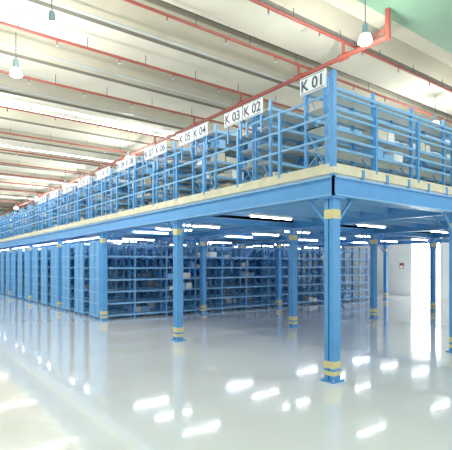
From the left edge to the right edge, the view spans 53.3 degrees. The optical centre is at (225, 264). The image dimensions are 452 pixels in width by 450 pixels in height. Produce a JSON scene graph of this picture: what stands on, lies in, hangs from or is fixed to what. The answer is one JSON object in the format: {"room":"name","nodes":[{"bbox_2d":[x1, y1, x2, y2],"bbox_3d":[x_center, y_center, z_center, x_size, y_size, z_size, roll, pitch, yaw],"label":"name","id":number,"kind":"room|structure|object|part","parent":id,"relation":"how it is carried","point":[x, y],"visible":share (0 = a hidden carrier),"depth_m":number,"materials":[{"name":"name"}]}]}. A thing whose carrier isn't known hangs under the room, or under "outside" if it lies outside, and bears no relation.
{"room":"warehouse","nodes":[
{"label":"warehouse","id":0,"kind":"room"},
{"bbox_2d":[0,212,70,264],"bbox_3d":[-22.811,-2.360,45.660,26.000,8.000,0.320,0,0,-37],"label":"wall","id":1,"kind":"structure","parent":0,"point":[4,214],"depth_m":45.86,"materials":[{"name":"white paint"}]},
{"bbox_2d":[0,291,451,449],"bbox_3d":[-6.050,1.740,23.181,26.000,0.200,56.000,0,0,-37],"label":"floor","id":2,"kind":"structure","parent":0,"point":[241,378],"depth_m":6.45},
{"bbox_2d":[4,256,40,287],"bbox_3d":[-10.449,0.402,33.674,13.552,2.476,0.868,0,0,-37],"label":"shelving rack","id":3,"kind":"object","parent":2,"relation":"on","point":[4,256],"visible":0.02,"depth_m":30.14,"materials":[{"name":"blue metal"}]},
{"bbox_2d":[4,254,138,291],"bbox_3d":[-7.909,0.415,30.267,13.552,2.450,0.868,0,0,-37],"label":"shelving rack","id":4,"kind":"object","parent":2,"relation":"on","point":[4,254],"visible":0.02,"depth_m":27.21,"materials":[{"name":"blue metal"}]},
{"bbox_2d":[0,250,157,294],"bbox_3d":[-7.062,0.402,29.131,13.552,2.476,0.868,0,0,-37],"label":"shelving rack","id":5,"kind":"object","parent":2,"relation":"on","point":[2,253],"visible":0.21,"depth_m":25.25,"materials":[{"name":"blue metal"}]},
{"bbox_2d":[5,250,192,295],"bbox_3d":[-6.215,0.415,27.995,13.552,2.450,0.868,0,0,-37],"label":"shelving rack","id":6,"kind":"object","parent":2,"relation":"on","point":[7,251],"visible":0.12,"depth_m":23.90,"materials":[{"name":"blue metal"}]},
{"bbox_2d":[11,249,230,297],"bbox_3d":[-5.368,0.402,26.860,13.552,2.476,0.868,0,0,-37],"label":"shelving rack","id":7,"kind":"object","parent":2,"relation":"on","point":[13,253],"visible":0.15,"depth_m":22.97,"materials":[{"name":"blue metal"}]},
{"bbox_2d":[17,248,236,299],"bbox_3d":[-4.521,0.415,25.724,13.552,2.450,0.868,0,0,-37],"label":"shelving rack","id":8,"kind":"object","parent":2,"relation":"on","point":[20,280],"visible":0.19,"depth_m":21.68,"materials":[{"name":"blue metal"}]},
{"bbox_2d":[24,247,248,300],"bbox_3d":[-3.675,0.402,24.588,13.552,2.476,0.868,0,0,-37],"label":"shelving rack","id":9,"kind":"object","parent":2,"relation":"on","point":[26,250],"visible":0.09,"depth_m":20.76,"materials":[{"name":"blue metal"}]},
{"bbox_2d":[32,246,264,303],"bbox_3d":[-2.828,0.415,23.453,13.552,2.450,0.868,0,0,-37],"label":"shelving rack","id":10,"kind":"object","parent":2,"relation":"on","point":[35,282],"visible":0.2,"depth_m":19.60,"materials":[{"name":"blue metal"}]},
{"bbox_2d":[41,245,264,305],"bbox_3d":[-1.981,0.402,22.317,13.552,2.476,0.868,0,0,-37],"label":"shelving rack","id":11,"kind":"object","parent":2,"relation":"on","point":[44,250],"visible":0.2,"depth_m":18.45,"materials":[{"name":"blue metal"}]},
{"bbox_2d":[50,244,305,307],"bbox_3d":[-1.134,0.415,21.181,13.552,2.450,0.868,0,0,-37],"label":"shelving rack","id":12,"kind":"object","parent":2,"relation":"on","point":[53,257],"visible":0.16,"depth_m":17.98,"materials":[{"name":"blue metal"}]},
{"bbox_2d":[61,242,323,311],"bbox_3d":[-0.287,0.402,20.045,13.552,2.476,0.868,0,0,-37],"label":"shelving rack","id":13,"kind":"object","parent":2,"relation":"on","point":[66,297],"visible":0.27,"depth_m":17.66,"materials":[{"name":"blue metal"}]},
{"bbox_2d":[74,240,349,315],"bbox_3d":[0.559,0.415,18.910,13.552,2.450,0.868,0,0,-37],"label":"shelving rack","id":14,"kind":"object","parent":2,"relation":"on","point":[80,287],"visible":0.42,"depth_m":16.61,"materials":[{"name":"blue metal"}]},
{"bbox_2d":[0,69,451,383],"bbox_3d":[-4.410,-0.530,25.983,14.280,4.340,38.832,0,0,-37],"label":"platform","id":15,"kind":"object","parent":2,"relation":"on","point":[328,201],"visible":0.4,"depth_m":9.58,"materials":[{"name":"metal"}]},
{"bbox_2d":[0,216,17,238],"bbox_3d":[-7.510,-2.070,29.889,13.444,1.420,0.868,0,0,-37],"label":"shelving rack","id":16,"kind":"object","parent":15,"relation":"on","point":[1,218],"visible":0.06,"depth_m":25.85,"materials":[{"name":"metal"}]},
{"bbox_2d":[6,213,22,237],"bbox_3d":[-6.553,-2.070,28.606,13.444,1.420,0.868,0,0,-37],"label":"shelving rack","id":17,"kind":"object","parent":15,"relation":"on","point":[8,216],"visible":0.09,"depth_m":24.58,"materials":[{"name":"metal"}]},
{"bbox_2d":[12,211,37,236],"bbox_3d":[-5.597,-2.070,27.323,13.444,1.420,0.868,0,0,-37],"label":"shelving rack","id":18,"kind":"object","parent":15,"relation":"on","point":[16,213],"visible":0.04,"depth_m":23.35,"materials":[{"name":"metal"}]},
{"bbox_2d":[19,207,47,234],"bbox_3d":[-4.640,-2.070,26.041,13.444,1.420,0.868,0,0,-37],"label":"shelving rack","id":19,"kind":"object","parent":15,"relation":"on","point":[23,210],"visible":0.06,"depth_m":22.04,"materials":[{"name":"metal"}]},
{"bbox_2d":[38,197,42,210],"bbox_3d":[-7.519,-2.465,18.244,0.057,0.550,0.480,0,0,-37],"label":"aisle sign","id":20,"kind":"object","parent":15,"relation":"attached to","point":[40,198],"visible":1,"depth_m":18.19,"materials":[{"name":"white plastic"}]},
{"bbox_2d":[42,195,45,209],"bbox_3d":[-7.196,-2.465,17.811,0.057,0.550,0.480,0,0,-37],"label":"aisle sign","id":21,"kind":"object","parent":15,"relation":"attached to","point":[44,196],"visible":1,"depth_m":17.81,"materials":[{"name":"white plastic"}]},
{"bbox_2d":[27,204,63,232],"bbox_3d":[-3.684,-2.070,24.758,13.444,1.420,0.868,0,0,-37],"label":"shelving rack","id":22,"kind":"object","parent":15,"relation":"on","point":[32,206],"visible":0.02,"depth_m":20.75,"materials":[{"name":"metal"}]},
{"bbox_2d":[49,191,53,205],"bbox_3d":[-6.563,-2.465,16.961,0.057,0.550,0.480,0,0,-37],"label":"aisle sign","id":23,"kind":"object","parent":15,"relation":"attached to","point":[51,195],"visible":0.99,"depth_m":16.85,"materials":[{"name":"white plastic"}]},
{"bbox_2d":[36,202,72,230],"bbox_3d":[-2.728,-2.070,23.475,13.444,1.420,0.868,0,0,-37],"label":"shelving rack","id":24,"kind":"object","parent":15,"relation":"on","point":[39,217],"visible":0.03,"depth_m":19.43,"materials":[{"name":"metal"}]},
{"bbox_2d":[54,189,58,205],"bbox_3d":[-6.240,-2.465,16.528,0.057,0.550,0.480,0,0,-37],"label":"aisle sign","id":25,"kind":"object","parent":15,"relation":"attached to","point":[56,192],"visible":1,"depth_m":16.42,"materials":[{"name":"white plastic"}]},
{"bbox_2d":[62,185,67,201],"bbox_3d":[-5.606,-2.465,15.678,0.057,0.550,0.480,0,0,-37],"label":"aisle sign","id":26,"kind":"object","parent":15,"relation":"attached to","point":[64,189],"visible":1,"depth_m":15.57,"materials":[{"name":"white plastic"}]},
{"bbox_2d":[46,196,85,228],"bbox_3d":[-1.771,-2.070,22.193,13.444,1.420,0.868,0,0,-37],"label":"shelving rack","id":27,"kind":"object","parent":15,"relation":"on","point":[53,212],"visible":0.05,"depth_m":18.20,"materials":[{"name":"metal"}]},
{"bbox_2d":[67,183,72,200],"bbox_3d":[-5.283,-2.465,15.245,0.057,0.550,0.480,0,0,-37],"label":"aisle sign","id":28,"kind":"object","parent":15,"relation":"attached to","point":[69,186],"visible":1,"depth_m":15.18,"materials":[{"name":"white plastic"}]},
{"bbox_2d":[77,178,83,196],"bbox_3d":[-4.650,-2.465,14.396,0.057,0.550,0.480,0,0,-37],"label":"aisle sign","id":29,"kind":"object","parent":15,"relation":"attached to","point":[80,181],"visible":1,"depth_m":14.34,"materials":[{"name":"white plastic"}]},
{"bbox_2d":[83,175,89,194],"bbox_3d":[-4.327,-2.465,13.963,0.057,0.550,0.480,0,0,-37],"label":"aisle sign","id":30,"kind":"object","parent":15,"relation":"attached to","point":[86,180],"visible":1,"depth_m":13.90,"materials":[{"name":"white plastic"}]},
{"bbox_2d":[57,191,127,225],"bbox_3d":[-0.815,-2.070,20.910,13.444,1.420,0.868,0,0,-37],"label":"shelving rack","id":31,"kind":"object","parent":15,"relation":"on","point":[63,209],"visible":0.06,"depth_m":16.92,"materials":[{"name":"metal"}]},
{"bbox_2d":[71,185,127,222],"bbox_3d":[0.142,-2.070,19.627,13.444,1.420,0.868,0,0,-37],"label":"shelving rack","id":32,"kind":"object","parent":15,"relation":"on","point":[83,203],"visible":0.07,"depth_m":15.63,"materials":[{"name":"metal"}]},
{"bbox_2d":[96,170,102,190],"bbox_3d":[-3.693,-2.465,13.113,0.057,0.550,0.480,0,0,-37],"label":"aisle sign","id":33,"kind":"object","parent":15,"relation":"attached to","point":[98,173],"visible":0.99,"depth_m":13.09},
{"bbox_2d":[102,166,109,187],"bbox_3d":[-3.370,-2.465,12.680,0.057,0.550,0.480,0,0,-37],"label":"aisle sign","id":34,"kind":"object","parent":15,"relation":"attached to","point":[106,171],"visible":1,"depth_m":12.62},
{"bbox_2d":[117,159,125,182],"bbox_3d":[-2.737,-2.465,11.830,0.057,0.550,0.480,0,0,-37],"label":"aisle sign","id":35,"kind":"object","parent":15,"relation":"attached to","point":[121,165],"visible":1,"depth_m":11.80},
{"bbox_2d":[87,177,170,218],"bbox_3d":[1.098,-2.070,18.345,13.444,1.420,0.868,0,0,-37],"label":"shelving rack","id":36,"kind":"object","parent":15,"relation":"on","point":[96,199],"visible":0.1,"depth_m":14.31,"materials":[{"name":"metal"}]},
{"bbox_2d":[126,155,134,179],"bbox_3d":[-2.414,-2.465,11.397,0.057,0.550,0.480,0,0,-37],"label":"aisle sign","id":37,"kind":"object","parent":15,"relation":"attached to","point":[130,161],"visible":1,"depth_m":11.36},
{"bbox_2d":[145,146,154,172],"bbox_3d":[-1.780,-2.465,10.547,0.057,0.550,0.480,0,0,-37],"label":"aisle sign","id":38,"kind":"object","parent":15,"relation":"attached to","point":[150,152],"visible":0.99,"depth_m":10.51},
{"bbox_2d":[105,167,201,214],"bbox_3d":[2.055,-2.070,17.062,13.444,1.420,0.868,0,0,-37],"label":"shelving rack","id":39,"kind":"object","parent":15,"relation":"on","point":[122,191],"visible":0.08,"depth_m":13.25,"materials":[{"name":"metal"}]},
{"bbox_2d":[155,141,166,168],"bbox_3d":[-1.458,-2.465,10.115,0.057,0.550,0.480,0,0,-37],"label":"aisle sign","id":40,"kind":"object","parent":15,"relation":"attached to","point":[160,148],"visible":1,"depth_m":10.06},
{"bbox_2d":[128,155,211,209],"bbox_3d":[3.011,-2.070,15.779,13.444,1.420,0.868,0,0,-37],"label":"shelving rack","id":41,"kind":"object","parent":15,"relation":"on","point":[145,184],"visible":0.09,"depth_m":11.78,"materials":[{"name":"metal"}]},
{"bbox_2d":[179,129,192,160],"bbox_3d":[-0.824,-2.465,9.265,0.057,0.550,0.480,0,0,-37],"label":"aisle sign","id":42,"kind":"object","parent":15,"relation":"attached to","point":[186,137],"visible":1,"depth_m":9.23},
{"bbox_2d":[193,122,207,155],"bbox_3d":[-0.501,-2.465,8.832,0.057,0.550,0.480,0,0,-37],"label":"aisle sign","id":43,"kind":"object","parent":15,"relation":"attached to","point":[200,131],"visible":1,"depth_m":8.79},
{"bbox_2d":[156,142,249,202],"bbox_3d":[3.967,-2.070,14.497,13.444,1.420,0.868,0,0,-37],"label":"shelving rack","id":44,"kind":"object","parent":15,"relation":"on","point":[169,176],"visible":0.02,"depth_m":10.68,"materials":[{"name":"metal"}]},
{"bbox_2d":[0,213,446,250],"bbox_3d":[-5.318,-0.948,26.197,12.420,0.225,34.240,0,0,-37],"label":"fittings","id":45,"kind":"object","parent":15,"relation":"attached to","point":[250,214],"visible":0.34,"depth_m":14.77,"materials":[{"name":"white plastic"}]},
{"bbox_3d":[-4.309,-1.965,25.810,14.165,1.470,38.365,0,0,-37],"label":"guard rail","id":46,"kind":"part","parent":15,"relation":"part of","materials":[{"name":"blue metal"}]},
{"bbox_2d":[192,124,267,194],"bbox_3d":[4.924,-2.070,13.214,13.444,1.420,0.868,0,0,-37],"label":"shelving rack","id":47,"kind":"object","parent":15,"relation":"on","point":[227,177],"visible":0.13,"depth_m":9.28,"materials":[{"name":"metal"}]},
{"bbox_2d":[224,107,241,143],"bbox_3d":[0.132,-2.465,7.982,0.057,0.550,0.480,0,0,-37],"label":"aisle sign","id":48,"kind":"object","parent":15,"relation":"attached to","point":[233,117],"visible":1,"depth_m":7.95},
{"bbox_2d":[243,97,262,136],"bbox_3d":[0.455,-2.465,7.549,0.057,0.550,0.480,0,0,-37],"label":"aisle sign","id":49,"kind":"object","parent":15,"relation":"attached to","point":[254,108],"visible":1,"depth_m":7.51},
{"bbox_2d":[300,68,326,116],"bbox_3d":[1.256,-2.465,6.475,0.057,0.550,0.480,0,0,-37],"label":"aisle sign","id":50,"kind":"object","parent":15,"relation":"attached to","point":[314,82],"visible":1,"depth_m":6.44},
{"bbox_2d":[239,100,449,185],"bbox_3d":[5.880,-2.070,11.931,13.444,1.420,0.868,0,0,-37],"label":"shelving rack","id":51,"kind":"object","parent":15,"relation":"on","point":[292,160],"visible":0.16,"depth_m":8.22,"materials":[{"name":"metal"}]},
{"bbox_2d":[304,75,451,184],"bbox_3d":[6.732,-2.070,10.789,13.444,1.420,0.458,0,0,-37],"label":"shelving rack","id":52,"kind":"object","parent":15,"relation":"on","point":[390,162],"visible":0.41,"depth_m":7.62,"materials":[{"name":"metal"}]},
{"bbox_2d":[89,238,369,318],"bbox_3d":[1.406,0.402,17.774,13.552,2.476,0.868,0,0,-37],"label":"shelving rack","id":53,"kind":"object","parent":2,"relation":"on","point":[94,247],"visible":0.85,"depth_m":16.07,"materials":[{"name":"blue metal"}]},
{"bbox_2d":[0,0,451,212],"bbox_3d":[-6.260,-5.723,23.461,26.000,0.774,56.700,0,0,-37],"label":"ceiling","id":54,"kind":"structure","parent":0,"point":[277,34],"depth_m":12.74,"materials":[{"name":"concrete"}]},
{"bbox_2d":[9,32,21,77],"bbox_3d":[-4.816,-4.820,10.317,0.270,1.020,0.270,0,0,-37],"label":"lamp","id":55,"kind":"object","parent":54,"relation":"hanging from","point":[15,71],"visible":1,"depth_m":10.27,"materials":[{"name":"glass"}]},
{"bbox_2d":[44,0,58,34],"bbox_3d":[-3.242,-4.820,8.373,0.270,1.020,0.270,0,0,-37],"label":"lamp","id":56,"kind":"object","parent":54,"relation":"hanging from","point":[51,27],"visible":1,"depth_m":8.32,"materials":[{"name":"glass"}]},
{"bbox_2d":[0,0,299,131],"bbox_3d":[0.077,-5.260,14.963,25.600,0.031,5.336,0,0,-37],"label":"conduit","id":57,"kind":"object","parent":54,"relation":"attached to","point":[44,0],"visible":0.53,"depth_m":11.91,"materials":[{"name":"metal"}]},
{"bbox_2d":[0,0,451,214],"bbox_3d":[-8.813,-5.007,26.886,25.600,0.646,42.755,0,0,-37],"label":"sprinkler pipework","id":58,"kind":"object","parent":54,"relation":"hanging from","point":[387,29],"visible":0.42,"depth_m":12.43,"materials":[{"name":"red paint"}]},
{"bbox_2d":[358,0,371,45],"bbox_3d":[2.724,-4.820,8.804,0.270,1.020,0.270,0,0,-37],"label":"lamp","id":59,"kind":"object","parent":54,"relation":"hanging from","point":[365,39],"visible":1,"depth_m":8.75,"materials":[{"name":"glass"}]},
{"bbox_2d":[433,114,438,122],"bbox_3d":[6.564,-4.820,14.125,0.270,1.020,0.270,0,0,-37],"label":"lamp","id":60,"kind":"object","parent":54,"relation":"hanging from","point":[434,115],"visible":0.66,"depth_m":14.07,"materials":[{"name":"metal"}]},
{"bbox_2d":[231,152,448,297],"bbox_3d":[4.452,-2.360,31.011,0.200,8.000,56.000,0,0,-37],"label":"wall","id":61,"kind":"structure","parent":0,"point":[398,279],"depth_m":24.60,"materials":[{"name":"white paint"}]},
{"bbox_2d":[399,263,403,268],"bbox_3d":[9.428,0.040,24.150,0.024,0.300,0.250,0,0,-37],"label":"notice","id":62,"kind":"object","parent":61,"relation":"attached to","point":[401,265],"visible":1,"depth_m":24.15,"materials":[{"name":"red paint"}]},
{"bbox_2d":[410,243,441,297],"bbox_3d":[10.230,0.225,23.034,0.068,2.830,1.660,0,0,-37],"label":"door","id":63,"kind":"structure","parent":61,"relation":"in","point":[419,253],"depth_m":23.14,"materials":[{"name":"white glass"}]},
{"bbox_2d":[325,0,451,66],"bbox_3d":[7.130,-5.650,5.504,26.000,0.620,11.900,0,0,-37],"label":"ceiling panel","id":64,"kind":"object","parent":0,"point":[425,25],"depth_m":9.79,"materials":[{"name":"paint"}]}
]}

